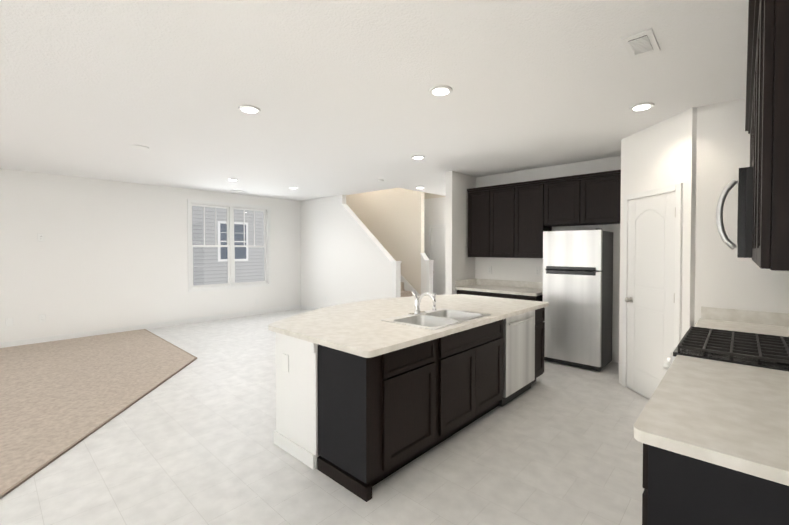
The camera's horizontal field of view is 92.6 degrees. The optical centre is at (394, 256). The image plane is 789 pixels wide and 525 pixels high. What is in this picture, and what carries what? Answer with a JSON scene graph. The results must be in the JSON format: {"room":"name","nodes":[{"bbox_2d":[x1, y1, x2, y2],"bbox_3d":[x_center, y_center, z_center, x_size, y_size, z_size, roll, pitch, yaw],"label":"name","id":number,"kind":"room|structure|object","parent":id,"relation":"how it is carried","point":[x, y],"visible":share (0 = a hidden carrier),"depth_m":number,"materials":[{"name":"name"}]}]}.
{"room":"kitchen","nodes":[
{"label":"kitchen","id":0,"kind":"room"},
{"bbox_2d":[0,168,300,341],"bbox_3d":[-4.794,0.015,7.111,0.150,2.740,10.870,1,1,43],"label":"wall","id":1,"kind":"structure","parent":0,"point":[107,254],"depth_m":6.68,"materials":[{"name":"white paint"}]},
{"bbox_2d":[38,234,43,241],"bbox_3d":[-5.667,-0.297,6.040,0.010,0.127,0.079,1,1,43],"label":"outlet","id":2,"kind":"object","parent":1,"relation":"attached to","point":[40,237],"visible":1,"depth_m":6.04,"materials":[{"name":"white plastic"}]},
{"bbox_2d":[39,314,45,322],"bbox_3d":[-5.667,1.003,6.062,0.010,0.127,0.079,1,1,43],"label":"outlet","id":3,"kind":"object","parent":1,"relation":"attached to","point":[42,317],"visible":1,"depth_m":6.06,"materials":[{"name":"white plastic"}]},
{"bbox_2d":[0,305,300,347],"bbox_3d":[-5.349,1.347,6.407,0.017,0.100,8.750,1,1,43],"label":"baseboard","id":4,"kind":"structure","parent":1,"relation":"attached to","point":[112,330],"depth_m":7.05,"materials":[{"name":"white wood"}]},
{"bbox_2d":[187,199,270,291],"bbox_3d":[-3.629,-0.222,8.358,0.164,1.880,1.820,1,1,43],"label":"window unit","id":5,"kind":"structure","parent":1,"relation":"in","point":[231,246],"depth_m":8.32,"materials":[{"name":"white plastic"}]},
{"bbox_2d":[273,332,319,469],"bbox_3d":[0.188,1.005,3.756,0.536,0.874,2.754,1,1,43],"label":"wall","id":6,"kind":"structure","parent":0,"point":[295,433],"depth_m":2.72,"materials":[{"name":"white paint"}]},
{"bbox_2d":[282,354,288,371],"bbox_3d":[-0.816,0.798,2.816,0.079,0.127,0.009,1,1,43],"label":"outlet","id":7,"kind":"object","parent":6,"relation":"attached to","point":[285,362],"visible":1,"depth_m":2.81,"materials":[{"name":"white plastic"}]},
{"bbox_2d":[0,309,648,524],"bbox_3d":[-1.553,1.495,4.168,9.240,0.120,11.200,1,1,43],"label":"floor","id":8,"kind":"structure","parent":0,"point":[192,443],"depth_m":2.63,"materials":[{"name":"tile"}]},
{"bbox_2d":[0,329,196,498],"bbox_3d":[-3.834,1.452,2.680,7.299,0.015,5.319,1,1,43],"label":"floor carpet","id":9,"kind":"object","parent":8,"relation":"on","point":[58,398],"visible":1,"depth_m":4.08,"materials":[{"name":"beige carpet"}]},
{"bbox_2d":[401,275,419,296],"bbox_3d":[-0.744,0.119,8.901,3.358,2.470,0.918,1,1,43],"label":"staircase","id":10,"kind":"structure","parent":8,"relation":"on","point":[407,287],"depth_m":8.52,"materials":[{"name":"carpet"}]},
{"bbox_2d":[312,306,546,501],"bbox_3d":[0.559,1.011,3.430,0.678,0.874,2.735,1,1,43],"label":"kitchen island","id":11,"kind":"object","parent":8,"relation":"on","point":[403,381],"depth_m":2.57,"materials":[{"name":"black wood"}]},
{"bbox_2d":[268,292,547,357],"bbox_3d":[0.199,0.550,3.761,1.625,0.046,2.800,1,1,43],"label":"island countertop","id":12,"kind":"structure","parent":11,"relation":"on","point":[362,329],"depth_m":3.22,"materials":[{"name":"beige stone"}]},
{"bbox_2d":[455,278,542,301],"bbox_3d":[1.651,0.900,5.767,1.294,1.015,0.645,1,1,43],"label":"base cabinet","id":13,"kind":"object","parent":8,"relation":"on","point":[523,290],"visible":0.29,"depth_m":5.74,"materials":[{"name":"black"}]},
{"bbox_2d":[543,228,612,370],"bbox_3d":[2.435,0.538,5.014,0.705,1.764,0.606,1,1,43],"label":"fridge","id":14,"kind":"object","parent":8,"relation":"on","point":[578,281],"visible":0.94,"depth_m":4.78,"materials":[{"name":"grey metal"}]},
{"bbox_2d":[642,391,788,524],"bbox_3d":[1.437,1.131,1.481,0.605,0.699,1.172,1,1,43],"label":"base cabinet","id":15,"kind":"object","parent":8,"relation":"on","point":[712,436],"depth_m":1.16,"materials":[{"name":"black wood"}]},
{"bbox_2d":[663,326,788,371],"bbox_3d":[2.056,0.976,2.233,0.717,0.985,0.764,1,1,43],"label":"range","id":16,"kind":"object","parent":8,"relation":"on","point":[758,350],"visible":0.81,"depth_m":2.14,"materials":[{"name":"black metal"}]},
{"bbox_2d":[690,357,788,410],"bbox_3d":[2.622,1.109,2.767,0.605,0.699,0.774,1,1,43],"label":"base cabinet","id":17,"kind":"object","parent":8,"relation":"on","point":[763,387],"depth_m":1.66,"materials":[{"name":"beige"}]},
{"bbox_2d":[301,188,445,307],"bbox_3d":[-0.567,-1.052,9.233,3.465,4.800,1.992,1,1,43],"label":"wall","id":18,"kind":"structure","parent":0,"point":[346,257],"depth_m":8.60,"materials":[{"name":"white paint"}]},
{"bbox_2d":[301,305,319,310],"bbox_3d":[-1.209,1.311,8.529,3.170,0.100,0.017,1,1,43],"label":"baseboard","id":19,"kind":"structure","parent":18,"relation":"attached to","point":[310,308],"depth_m":9.38,"materials":[{"name":"white wood"}]},
{"bbox_2d":[0,0,748,200],"bbox_3d":[-1.553,-1.379,4.119,9.240,0.150,11.200,1,1,43],"label":"ceiling","id":20,"kind":"structure","parent":0,"point":[340,97],"depth_m":2.83,"materials":[{"name":"white paint"}]},
{"bbox_2d":[131,145,148,149],"bbox_3d":[-3.055,-1.305,4.526,0.184,0.012,0.184,1,1,43],"label":"smoke detector","id":21,"kind":"object","parent":20,"relation":"attached to","point":[140,147],"visible":1,"depth_m":4.50,"materials":[{"name":"white plastic"}]},
{"bbox_2d":[238,105,259,113],"bbox_3d":[-1.272,-1.284,3.304,0.184,0.013,0.184,1,1,43],"label":"recessed light","id":22,"kind":"object","parent":20,"relation":"in","point":[249,109],"visible":1,"depth_m":3.28,"materials":[{"name":"white"}]},
{"bbox_2d":[411,155,424,158],"bbox_3d":[0.315,-1.313,5.010,0.184,0.013,0.184,1,1,43],"label":"recessed light","id":23,"kind":"object","parent":20,"relation":"in","point":[418,157],"visible":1,"depth_m":4.99,"materials":[{"name":"white"}]},
{"bbox_2d":[429,85,452,95],"bbox_3d":[0.357,-1.277,2.917,0.184,0.013,0.184,1,1,43],"label":"recessed light","id":24,"kind":"object","parent":20,"relation":"in","point":[441,90],"visible":0.94,"depth_m":2.89,"materials":[{"name":"white"}]},
{"bbox_2d":[621,28,659,58],"bbox_3d":[1.478,-1.264,2.259,0.150,0.016,0.304,1,1,43],"label":"ceiling vent","id":25,"kind":"object","parent":20,"relation":"in","point":[640,44],"visible":1,"depth_m":2.24,"materials":[{"name":"white"}]},
{"bbox_2d":[629,102,654,110],"bbox_3d":[2.128,-1.282,3.244,0.184,0.013,0.184,1,1,43],"label":"recessed light","id":26,"kind":"object","parent":20,"relation":"in","point":[642,106],"visible":0.98,"depth_m":3.21,"materials":[{"name":"white"}]},
{"bbox_2d":[346,194,433,294],"bbox_3d":[-0.406,-0.023,9.315,3.315,2.740,0.164,1,1,43],"label":"wall","id":27,"kind":"structure","parent":0,"point":[394,226],"depth_m":8.65,"materials":[{"name":"beige paint"}]},
{"bbox_2d":[424,197,445,256],"bbox_3d":[1.319,-0.014,8.785,3.270,2.740,0.120,1,1,43],"label":"wall","id":28,"kind":"structure","parent":0,"point":[434,211],"depth_m":9.05,"materials":[{"name":"white paint"}]},
{"bbox_2d":[428,224,445,294],"bbox_3d":[1.133,0.304,8.823,0.892,2.102,0.083,1,1,43],"label":"hall door","id":29,"kind":"structure","parent":28,"relation":"in","point":[437,245],"depth_m":8.95,"materials":[{"name":"white"}]},
{"bbox_2d":[445,171,475,294],"bbox_3d":[1.647,0.020,6.817,0.120,2.740,2.330,1,1,43],"label":"wall","id":30,"kind":"structure","parent":0,"point":[460,264],"depth_m":6.02,"materials":[{"name":"white paint"}]},
{"bbox_2d":[475,156,620,362],"bbox_3d":[2.328,0.040,5.653,2.460,2.740,0.120,1,1,43],"label":"wall","id":31,"kind":"structure","parent":0,"point":[517,269],"depth_m":5.63,"materials":[{"name":"white paint"}]},
{"bbox_2d":[487,266,491,273],"bbox_3d":[1.577,0.229,6.258,0.079,0.127,0.010,1,1,43],"label":"electrical outlet","id":32,"kind":"object","parent":31,"relation":"attached to","point":[489,269],"visible":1,"depth_m":6.25,"materials":[{"name":"white plastic"}]},
{"bbox_2d":[535,268,539,275],"bbox_3d":[2.166,0.238,5.716,0.079,0.127,0.010,1,1,43],"label":"electrical outlet","id":33,"kind":"object","parent":31,"relation":"attached to","point":[537,271],"visible":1,"depth_m":5.71,"materials":[{"name":"white plastic"}]},
{"bbox_2d":[467,170,620,257],"bbox_3d":[2.137,-0.528,5.495,2.290,1.110,0.350,1,1,43],"label":"upper cabinet","id":34,"kind":"object","parent":31,"relation":"attached to","point":[513,220],"visible":0.98,"depth_m":5.44,"materials":[{"name":"black wood"}]},
{"bbox_2d":[619,107,696,398],"bbox_3d":[2.620,0.072,3.768,0.120,2.740,0.962,0,1,-2],"label":"wall","id":35,"kind":"structure","parent":0,"point":[663,153],"depth_m":3.50,"materials":[{"name":"white paint"}]},
{"bbox_2d":[622,183,682,398],"bbox_3d":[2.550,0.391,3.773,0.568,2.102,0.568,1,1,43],"label":"pantry door","id":36,"kind":"structure","parent":35,"relation":"in","point":[652,273],"depth_m":3.75,"materials":[{"name":"white wood"}]},
{"bbox_2d":[694,98,788,326],"bbox_3d":[2.898,0.083,3.114,0.700,2.740,0.120,1,1,43],"label":"wall","id":37,"kind":"structure","parent":0,"point":[726,277],"depth_m":3.15,"materials":[{"name":"white paint"}]},
{"bbox_3d":[0.617,0.136,0.036,0.120,2.740,7.740,1,1,43],"label":"wall","id":38,"kind":"structure","parent":0,"visible":0},
{"bbox_2d":[716,166,753,257],"bbox_3d":[2.144,-0.227,2.131,0.476,0.463,0.760,1,1,43],"label":"microwave","id":39,"kind":"object","parent":38,"relation":"attached to","point":[745,216],"visible":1,"depth_m":1.94,"materials":[{"name":"black metal"}]},
{"bbox_2d":[749,60,752,119],"bbox_3d":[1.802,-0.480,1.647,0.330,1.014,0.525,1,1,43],"label":"upper cabinet","id":40,"kind":"object","parent":38,"relation":"attached to","point":[750,61],"depth_m":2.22,"materials":[{"name":"laminate"}]},
{"bbox_2d":[749,120,752,166],"bbox_3d":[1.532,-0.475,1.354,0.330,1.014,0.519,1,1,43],"label":"upper cabinet","id":41,"kind":"object","parent":38,"relation":"attached to","point":[750,121],"depth_m":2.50,"materials":[{"name":"laminate"}]},
{"bbox_2d":[752,0,788,271],"bbox_3d":[1.284,-0.470,1.085,0.330,1.014,0.462,1,1,43],"label":"upper cabinet","id":42,"kind":"object","parent":38,"relation":"attached to","point":[767,108],"depth_m":1.02,"materials":[{"name":"laminate"}]},
{"label":"outside","id":43,"kind":"structure","parent":0,"visible":0},
{"bbox_2d":[192,206,263,285],"bbox_3d":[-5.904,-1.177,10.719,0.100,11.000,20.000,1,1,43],"label":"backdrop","id":44,"kind":"structure","parent":43,"point":[208,255],"depth_m":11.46,"materials":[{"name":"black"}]}
]}

